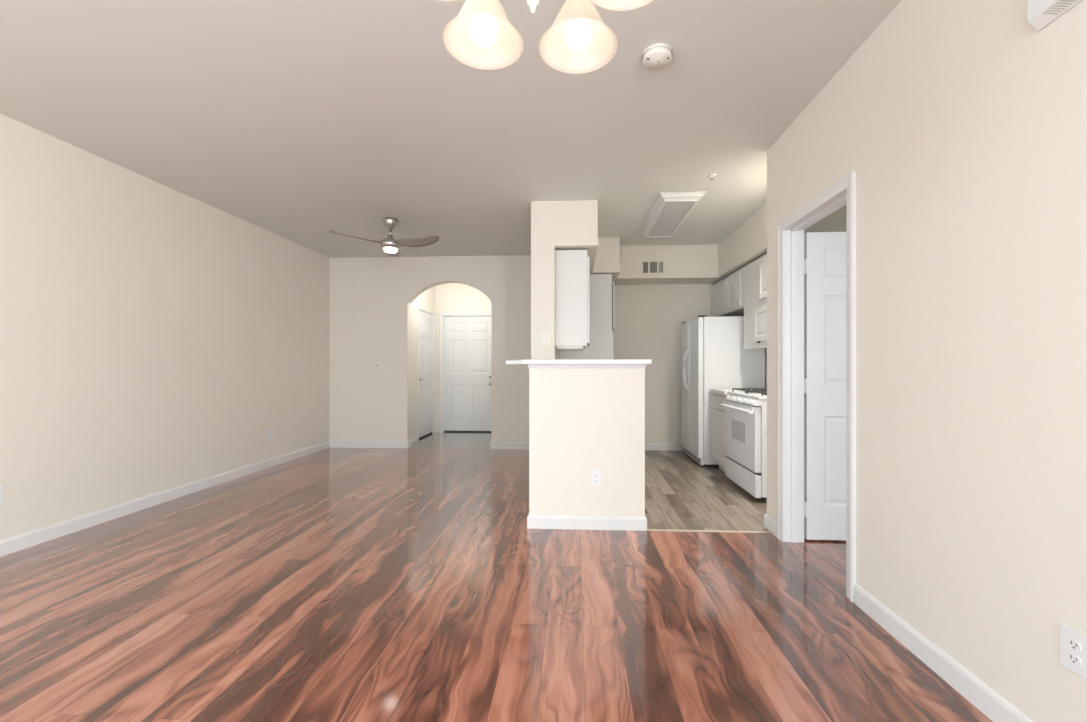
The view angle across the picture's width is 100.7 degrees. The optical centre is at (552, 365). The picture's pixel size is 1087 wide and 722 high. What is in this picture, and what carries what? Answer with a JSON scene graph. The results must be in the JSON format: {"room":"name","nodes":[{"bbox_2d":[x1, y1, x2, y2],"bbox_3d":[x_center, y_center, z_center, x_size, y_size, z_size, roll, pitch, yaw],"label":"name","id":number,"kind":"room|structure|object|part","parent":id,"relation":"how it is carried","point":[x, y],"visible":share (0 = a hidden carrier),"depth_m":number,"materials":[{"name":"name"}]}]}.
{"room":"empty living room","nodes":[
{"label":"empty living room","id":0,"kind":"room"},
{"bbox_2d":[0,113,329,539],"bbox_3d":[-3.544,-0.194,1.561,0.120,2.740,10.150,0,0,3],"label":"wall","id":1,"kind":"structure","parent":0,"point":[153,335],"depth_m":3.62,"materials":[{"name":"beige paint"}]},
{"bbox_2d":[0,485,3,503],"bbox_3d":[-3.417,0.798,2.766,0.008,0.115,0.070,0,0,3],"label":"power outlet","id":2,"kind":"object","parent":1,"relation":"attached to","point":[1,486],"visible":1,"depth_m":2.79,"materials":[{"name":"white plastic"}]},
{"bbox_2d":[0,441,329,556],"bbox_3d":[-3.478,1.128,1.541,0.014,0.096,9.916,0,0,3],"label":"baseboard","id":3,"kind":"structure","parent":1,"relation":"attached to","point":[25,540],"depth_m":3.61,"materials":[{"name":"white paint"}]},
{"bbox_2d":[267,429,271,438],"bbox_3d":[-3.289,0.791,5.228,0.008,0.115,0.070,0,0,3],"label":"power outlet","id":4,"kind":"object","parent":1,"relation":"attached to","point":[269,431],"visible":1,"depth_m":5.22,"materials":[{"name":"white plastic"}]},
{"bbox_2d":[411,286,435,436],"bbox_3d":[-2.180,-0.194,7.373,0.120,2.740,1.540,0,0,3],"label":"wall","id":5,"kind":"structure","parent":0,"point":[427,299],"depth_m":7.01,"materials":[{"name":"beige paint"}]},
{"bbox_2d":[411,435,417,442],"bbox_3d":[-2.141,1.128,6.840,0.014,0.096,0.480,0,0,3],"label":"baseboard","id":6,"kind":"structure","parent":5,"relation":"attached to","point":[414,438],"depth_m":6.93,"materials":[{"name":"white paint"}]},
{"bbox_2d":[419,310,432,437],"bbox_3d":[-2.111,0.126,7.510,0.084,2.040,0.734,0,0,3],"label":"door","id":7,"kind":"structure","parent":5,"relation":"in","point":[425,319],"depth_m":7.49,"materials":[{"name":"white paint"}]},
{"bbox_2d":[417,306,434,439],"bbox_3d":[-2.105,0.116,7.509,0.016,2.120,0.830,0,0,3],"label":"trim","id":8,"kind":"structure","parent":5,"relation":"attached to","point":[418,307],"depth_m":7.29,"materials":[{"name":"white paint"}]},
{"bbox_2d":[0,0,900,257],"bbox_3d":[0.625,-1.624,2.196,8.380,0.120,11.950,0,0,3],"label":"ceiling","id":9,"kind":"structure","parent":0,"point":[298,121],"depth_m":2.70,"materials":[{"name":"paint"}]},
{"bbox_2d":[330,217,438,256],"bbox_3d":[-1.661,-1.386,4.872,1.025,0.356,1.010,0,0,3],"label":"ceiling fan","id":10,"kind":"object","parent":9,"relation":"hanging from","point":[391,246],"visible":1,"depth_m":4.72,"materials":[{"name":"silver metal"}]},
{"bbox_3d":[-1.968,-1.298,4.569,0.532,0.067,0.152,0,0,-44],"label":"blade","id":11,"kind":"part","parent":10,"relation":"part of","materials":[{"name":"silver metal"}]},
{"bbox_3d":[-1.805,-1.298,5.117,0.152,0.067,0.532,0,0,-14],"label":"blade","id":12,"kind":"part","parent":10,"relation":"part of","materials":[{"name":"silver metal"}]},
{"bbox_3d":[-1.412,-1.298,4.702,0.532,0.067,0.152,0,0,16],"label":"blade","id":13,"kind":"part","parent":10,"relation":"part of","materials":[{"name":"wood"}]},
{"bbox_2d":[436,0,654,73],"bbox_3d":[-0.021,-1.117,0.852,0.499,0.895,0.515,0,0,14],"label":"chandelier","id":14,"kind":"object","parent":9,"relation":"hanging from","point":[481,36],"visible":1,"depth_m":1.01,"materials":[{"name":"white glass"}]},
{"bbox_3d":[-0.203,-0.763,0.789,0.177,0.106,0.177,0,0,3],"label":"lamp shade","id":15,"kind":"part","parent":14,"relation":"part of","materials":[{"name":"white glass"}]},
{"bbox_3d":[-0.152,-0.763,0.992,0.177,0.106,0.177,0,0,3],"label":"lamp shade","id":16,"kind":"part","parent":14,"relation":"part of","materials":[{"name":"white glass"}]},
{"bbox_3d":[-0.152,-0.759,0.992,0.057,0.098,0.057,0,0,3],"label":"bulb","id":17,"kind":"part","parent":14,"relation":"part of","materials":[{"name":"white glass"}]},
{"bbox_3d":[-0.038,-0.839,0.856,0.068,0.340,0.068,0,0,3],"label":"stem","id":18,"kind":"part","parent":14,"relation":"part of","materials":[{"name":"beige metal"}]},
{"bbox_3d":[0.057,-0.759,1.007,0.057,0.098,0.057,0,0,3],"label":"bulb","id":19,"kind":"part","parent":14,"relation":"part of","materials":[{"name":"white glass"}]},
{"bbox_3d":[0.057,-0.763,1.007,0.177,0.106,0.177,0,0,3],"label":"lamp shade","id":20,"kind":"part","parent":14,"relation":"part of","materials":[{"name":"white glass"}]},
{"bbox_3d":[0.135,-0.763,0.813,0.177,0.106,0.177,0,0,3],"label":"lamp shade","id":21,"kind":"part","parent":14,"relation":"part of","materials":[{"name":"white glass"}]},
{"bbox_2d":[642,43,672,69],"bbox_3d":[0.523,-1.538,2.251,0.152,0.053,0.152,0,0,3],"label":"smoke detector","id":22,"kind":"object","parent":9,"relation":"attached to","point":[659,57],"visible":1,"depth_m":2.22,"materials":[{"name":"white plastic"}]},
{"bbox_2d":[640,192,705,237],"bbox_3d":[1.205,-1.533,4.684,0.410,0.062,1.280,0,0,3],"label":"ceiling light","id":23,"kind":"object","parent":9,"relation":"attached to","point":[670,210],"visible":1,"depth_m":4.46,"materials":[{"name":"white paint"}]},
{"bbox_2d":[707,173,715,179],"bbox_3d":[1.303,-1.546,3.687,0.070,0.037,0.070,0,0,3],"label":"sprinkler head","id":24,"kind":"object","parent":9,"relation":"attached to","point":[711,175],"visible":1,"depth_m":3.68},
{"bbox_2d":[436,283,490,426],"bbox_3d":[-1.384,-0.194,8.043,1.400,2.740,0.120,0,0,3],"label":"wall","id":25,"kind":"structure","parent":0,"point":[450,297],"depth_m":8.00,"materials":[{"name":"beige paint"}]},
{"bbox_2d":[439,312,490,431],"bbox_3d":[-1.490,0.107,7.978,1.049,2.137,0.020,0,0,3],"label":"trim","id":26,"kind":"structure","parent":25,"relation":"attached to","point":[441,314],"depth_m":8.00,"materials":[{"name":"white paint"}]},
{"bbox_2d":[444,317,490,430],"bbox_3d":[-1.489,0.137,7.996,0.895,2.030,0.104,0,0,3],"label":"door","id":27,"kind":"structure","parent":25,"relation":"in","point":[467,340],"depth_m":8.01,"materials":[{"name":"white paint"}]},
{"bbox_2d":[444,431,490,431],"bbox_3d":[-1.487,1.165,8.032,0.901,0.022,0.063,0,0,3],"label":"trim","id":28,"kind":"structure","parent":25,"relation":"attached to","point":[444,431],"depth_m":8.00,"materials":[{"name":"grey"}]},
{"bbox_2d":[0,432,992,721],"bbox_3d":[0.574,1.226,2.173,8.280,0.100,11.800,0,0,3],"label":"floor","id":29,"kind":"structure","parent":0,"point":[412,584],"depth_m":2.16,"materials":[{"name":"red laminate"}]},
{"bbox_2d":[560,274,613,368],"bbox_3d":[0.441,0.026,5.915,0.670,2.300,0.820,0,0,3],"label":"wall","id":30,"kind":"structure","parent":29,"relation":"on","point":[601,345],"depth_m":5.50,"materials":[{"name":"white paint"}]},
{"bbox_3d":[0.744,0.326,5.694,0.019,1.460,0.390,0,0,3],"label":"door","id":31,"kind":"part","parent":30,"relation":"part of","materials":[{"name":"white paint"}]},
{"bbox_3d":[0.755,-0.744,5.694,0.019,0.580,0.390,0,0,3],"label":"door","id":32,"kind":"part","parent":30,"relation":"part of","materials":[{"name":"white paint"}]},
{"bbox_2d":[646,529,771,532],"bbox_3d":[1.107,1.173,3.195,0.880,0.006,0.027,0,0,3],"label":"trim","id":33,"kind":"structure","parent":29,"relation":"on","point":[671,530],"depth_m":3.19,"materials":[{"name":"beige"}]},
{"bbox_2d":[711,393,726,471],"bbox_3d":[2.135,0.739,4.918,0.643,0.875,0.515,0,0,3],"label":"base cabinet","id":34,"kind":"object","parent":29,"relation":"on","point":[718,455],"visible":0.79,"depth_m":4.96,"materials":[{"name":"white paint"}]},
{"bbox_3d":[1.823,0.396,4.937,0.019,0.140,0.480,0,0,3],"label":"drawer","id":35,"kind":"part","parent":34,"relation":"part of","materials":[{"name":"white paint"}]},
{"bbox_2d":[710,389,752,394],"bbox_3d":[2.127,0.280,4.921,0.658,0.038,0.520,0,0,3],"label":"countertop","id":36,"kind":"structure","parent":34,"relation":"on","point":[719,391],"depth_m":4.87,"materials":[{"name":"white stone"}]},
{"bbox_2d":[681,315,764,466],"bbox_3d":[2.061,0.293,5.653,0.830,1.766,0.885,0,0,3],"label":"refrigerator","id":37,"kind":"object","parent":29,"relation":"on","point":[713,356],"visible":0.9,"depth_m":5.22,"materials":[{"name":"white metal"}]},
{"bbox_3d":[1.758,0.251,5.891,0.060,1.640,0.442,0,0,3],"label":"freezer door","id":38,"kind":"part","parent":37,"relation":"part of","materials":[{"name":"white metal"}]},
{"bbox_3d":[1.684,0.101,5.703,0.072,1.250,0.026,0,0,3],"label":"handle","id":39,"kind":"part","parent":37,"relation":"part of","materials":[{"name":"white plastic"}]},
{"bbox_3d":[1.681,0.101,5.635,0.072,1.250,0.026,0,0,3],"label":"handle","id":40,"kind":"part","parent":37,"relation":"part of","materials":[{"name":"white plastic"}]},
{"bbox_3d":[1.735,0.251,5.445,0.060,1.640,0.435,0,0,3],"label":"fresh food door","id":41,"kind":"part","parent":37,"relation":"part of","materials":[{"name":"white metal"}]},
{"bbox_2d":[721,388,766,502],"bbox_3d":[2.057,0.702,4.244,0.692,0.948,0.816,0,0,3],"label":"gas stove","id":42,"kind":"object","parent":29,"relation":"on","point":[745,409],"visible":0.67,"depth_m":4.08,"materials":[{"name":"white metal"}]},
{"bbox_3d":[1.736,0.401,4.261,0.048,0.028,0.750,0,0,3],"label":"handle","id":43,"kind":"part","parent":42,"relation":"part of","materials":[{"name":"white metal"}]},
{"bbox_3d":[1.786,0.637,4.258,0.052,0.567,0.786,0,0,3],"label":"oven door","id":44,"kind":"part","parent":42,"relation":"part of","materials":[{"name":"white metal"}]},
{"bbox_3d":[1.786,1.037,4.258,0.050,0.198,0.798,0,0,3],"label":"drawer","id":45,"kind":"part","parent":42,"relation":"part of","materials":[{"name":"white metal"}]},
{"bbox_3d":[1.788,0.318,4.258,0.051,0.053,0.810,0,0,3],"label":"control panel","id":46,"kind":"part","parent":42,"relation":"part of","materials":[{"name":"white metal"}]},
{"bbox_2d":[727,391,766,399],"bbox_3d":[2.093,0.276,4.242,0.620,0.029,0.816,0,0,3],"label":"cooktop","id":47,"kind":"object","parent":42,"relation":"in","point":[741,395],"depth_m":4.20,"materials":[{"name":"white metal"}]},
{"bbox_2d":[330,255,713,449],"bbox_3d":[-0.346,-0.194,6.432,5.760,2.740,0.150,0,0,3],"label":"wall","id":48,"kind":"structure","parent":0,"point":[371,298],"depth_m":6.40,"materials":[{"name":"beige paint"}]},
{"bbox_2d":[330,440,411,447],"bbox_3d":[-2.643,1.128,6.544,1.161,0.096,0.164,0,0,3],"label":"baseboard","id":49,"kind":"structure","parent":48,"relation":"attached to","point":[333,444],"depth_m":6.46,"materials":[{"name":"white paint"}]},
{"bbox_2d":[490,442,528,448],"bbox_3d":[-0.488,1.128,6.432,0.783,0.096,0.164,0,0,3],"label":"baseboard","id":50,"kind":"structure","parent":48,"relation":"attached to","point":[493,445],"depth_m":6.36,"materials":[{"name":"white paint"}]},
{"bbox_2d":[645,443,676,450],"bbox_3d":[1.258,1.128,6.286,0.940,0.096,0.014,0,0,3],"label":"baseboard","id":51,"kind":"structure","parent":48,"relation":"attached to","point":[648,446],"depth_m":6.27,"materials":[{"name":"white paint"}]},
{"bbox_2d":[531,201,559,368],"bbox_3d":[-0.040,-0.194,5.314,0.224,2.740,2.090,0,0,3],"label":"wall","id":52,"kind":"structure","parent":0,"point":[542,212],"depth_m":4.27,"materials":[{"name":"beige paint"}]},
{"bbox_2d":[541,332,548,345],"bbox_3d":[-0.074,-0.256,4.262,0.075,0.125,0.014,0,0,3],"label":"light switch","id":53,"kind":"object","parent":52,"relation":"attached to","point":[544,335],"visible":1,"depth_m":4.26,"materials":[{"name":"white plastic"}]},
{"bbox_2d":[555,250,589,350],"bbox_3d":[0.209,-0.644,4.715,0.331,0.950,0.760,0,0,3],"label":"upper cabinet","id":54,"kind":"object","parent":52,"relation":"attached to","point":[572,267],"visible":1,"depth_m":4.34,"materials":[{"name":"white paint"}]},
{"bbox_3d":[0.354,-0.639,4.515,0.019,0.830,0.365,0,0,3],"label":"door","id":55,"kind":"part","parent":54,"relation":"part of","materials":[{"name":"white paint"}]},
{"bbox_2d":[529,368,644,516],"bbox_3d":[0.271,0.598,3.748,0.832,1.157,1.005,0,0,3],"label":"wall","id":56,"kind":"structure","parent":0,"point":[581,421],"depth_m":3.25,"materials":[{"name":"beige paint"}]},
{"bbox_2d":[506,359,651,368],"bbox_3d":[0.172,-0.014,3.723,1.107,0.064,1.063,0,0,3],"label":"countertop","id":57,"kind":"structure","parent":56,"relation":"on","point":[606,363],"depth_m":3.22,"materials":[{"name":"white laminate"}]},
{"bbox_3d":[0.271,0.002,3.741,0.856,0.032,1.015,0,0,3],"label":"support moulding","id":58,"kind":"part","parent":57,"relation":"part of","materials":[{"name":"white paint"}]},
{"bbox_2d":[527,513,646,530],"bbox_3d":[0.280,1.128,4.770,0.948,0.096,3.075,0,0,3],"label":"baseboard","id":59,"kind":"structure","parent":56,"relation":"attached to","point":[630,523],"depth_m":3.23,"materials":[{"name":"white paint"}]},
{"bbox_2d":[591,470,599,485],"bbox_3d":[0.308,0.806,3.239,0.070,0.115,0.008,0,0,3],"label":"power outlet","id":60,"kind":"object","parent":56,"relation":"attached to","point":[595,474],"visible":1,"depth_m":3.24,"materials":[{"name":"white plastic"}]},
{"bbox_2d":[555,200,725,284],"bbox_3d":[1.272,-1.351,5.246,2.404,0.425,2.090,0,0,3],"label":"wall","id":61,"kind":"structure","parent":0,"point":[683,264],"depth_m":5.79,"materials":[{"name":"beige paint"}]},
{"bbox_2d":[642,261,663,273],"bbox_3d":[1.298,-1.276,5.824,0.280,0.170,0.012,0,0,3],"label":"air vent","id":62,"kind":"object","parent":61,"relation":"in","point":[648,267],"visible":1,"depth_m":5.82,"materials":[{"name":"white metal"}]},
{"bbox_2d":[718,203,766,276],"bbox_3d":[2.248,-1.351,4.514,0.380,0.425,2.530,0,0,3],"label":"wall","id":63,"kind":"structure","parent":0,"point":[747,243],"depth_m":4.90,"materials":[{"name":"beige paint"}]},
{"bbox_2d":[765,348,766,387],"bbox_3d":[2.512,-0.194,4.796,0.120,2.740,3.120,0,0,3],"label":"wall","id":64,"kind":"structure","parent":0,"point":[765,348],"depth_m":5.22,"materials":[{"name":"beige paint"}]},
{"bbox_2d":[711,267,743,316],"bbox_3d":[2.319,-0.881,5.616,0.348,0.445,1.202,0,0,3],"label":"upper cabinet","id":65,"kind":"object","parent":64,"relation":"attached to","point":[727,295],"visible":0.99,"depth_m":5.51,"materials":[{"name":"white paint"}]},
{"bbox_3d":[2.163,-0.874,5.795,0.019,0.370,0.440,0,0,3],"label":"door","id":66,"kind":"part","parent":65,"relation":"part of","materials":[{"name":"white paint"}]},
{"bbox_3d":[2.139,-0.874,5.316,0.019,0.370,0.440,0,0,3],"label":"door","id":67,"kind":"part","parent":65,"relation":"part of","materials":[{"name":"white paint"}]},
{"bbox_2d":[743,254,766,349],"bbox_3d":[2.256,-0.644,4.416,0.348,0.920,1.194,0,0,3],"label":"upper cabinet","id":68,"kind":"object","parent":64,"relation":"attached to","point":[755,273],"visible":0.27,"depth_m":4.67,"materials":[{"name":"white paint"}]},
{"bbox_3d":[2.097,-0.197,4.424,0.012,0.025,1.194,0,0,3],"label":"rail","id":69,"kind":"part","parent":68,"relation":"part of","materials":[{"name":"white paint"}]},
{"bbox_3d":[2.095,-0.421,4.487,0.019,0.335,0.420,0,0,3],"label":"door","id":70,"kind":"part","parent":68,"relation":"part of","materials":[{"name":"white paint"}]},
{"bbox_3d":[2.090,-0.867,4.392,0.019,0.385,0.350,0,0,3],"label":"door","id":71,"kind":"part","parent":68,"relation":"part of","materials":[{"name":"white paint"}]},
{"bbox_2d":[804,205,845,233],"bbox_3d":[3.171,-0.194,3.110,2.990,2.740,0.060,0,0,3],"label":"wall partition","id":72,"kind":"structure","parent":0,"point":[836,221],"depth_m":3.14,"materials":[{"name":"beige paint"}]},
{"bbox_2d":[804,232,845,539],"bbox_3d":[2.042,0.134,3.016,0.735,2.060,0.175,0,0,3],"label":"door","id":73,"kind":"structure","parent":72,"relation":"in","point":[824,252],"depth_m":3.01,"materials":[{"name":"white paint"}]},
{"bbox_2d":[767,0,1086,721],"bbox_3d":[1.442,-0.194,-0.195,0.120,2.740,6.960,0,0,3],"label":"wall","id":74,"kind":"structure","parent":0,"point":[961,125],"depth_m":1.59,"materials":[{"name":"beige paint"}]},
{"bbox_2d":[764,514,777,537],"bbox_3d":[1.800,1.128,3.174,0.514,0.096,0.221,0,0,3],"label":"baseboard","id":75,"kind":"structure","parent":74,"relation":"attached to","point":[770,523],"depth_m":3.18,"materials":[{"name":"white paint"}]},
{"bbox_2d":[784,190,845,542],"bbox_3d":[1.590,0.126,2.651,0.122,2.100,0.740,0,0,3],"label":"trim","id":76,"kind":"structure","parent":74,"relation":"attached to","point":[793,235],"depth_m":3.00,"materials":[{"name":"white paint"}]},
{"bbox_2d":[778,171,855,601],"bbox_3d":[1.520,0.102,2.655,0.020,2.147,0.834,0,0,3],"label":"trim","id":77,"kind":"structure","parent":74,"relation":"attached to","point":[848,183],"depth_m":2.30,"materials":[{"name":"white paint"}]},
{"bbox_2d":[855,584,1033,721],"bbox_3d":[1.347,1.128,-0.721,0.014,0.096,5.900,0,0,3],"label":"baseboard","id":78,"kind":"structure","parent":74,"relation":"attached to","point":[984,698],"depth_m":1.70,"materials":[{"name":"white paint"}]},
{"bbox_2d":[1028,0,1081,30],"bbox_3d":[1.436,-1.109,1.202,0.036,0.210,0.300,0,0,3],"label":"door chime","id":79,"kind":"object","parent":74,"relation":"attached to","point":[1041,13],"visible":1,"depth_m":1.31,"materials":[{"name":"white plastic"}]},
{"bbox_2d":[1060,623,1086,679],"bbox_3d":[1.453,0.795,1.251,0.008,0.118,0.078,0,0,3],"label":"power outlet","id":80,"kind":"object","parent":74,"relation":"attached to","point":[1073,644],"visible":1,"depth_m":1.25,"materials":[{"name":"white plastic"}]},
{"bbox_2d":[1067,638,1080,651],"bbox_3d":[1.450,0.775,1.251,0.002,0.025,0.033,0,0,3],"label":"socket","id":81,"kind":"object","parent":80,"relation":"attached to","point":[1073,644],"depth_m":1.25,"materials":[{"name":"grey plastic"}]},
{"bbox_2d":[1067,652,1080,665],"bbox_3d":[1.450,0.815,1.251,0.002,0.025,0.033,0,0,3],"label":"socket","id":82,"kind":"object","parent":80,"relation":"attached to","point":[1073,658],"depth_m":1.25,"materials":[{"name":"grey plastic"}]}
]}

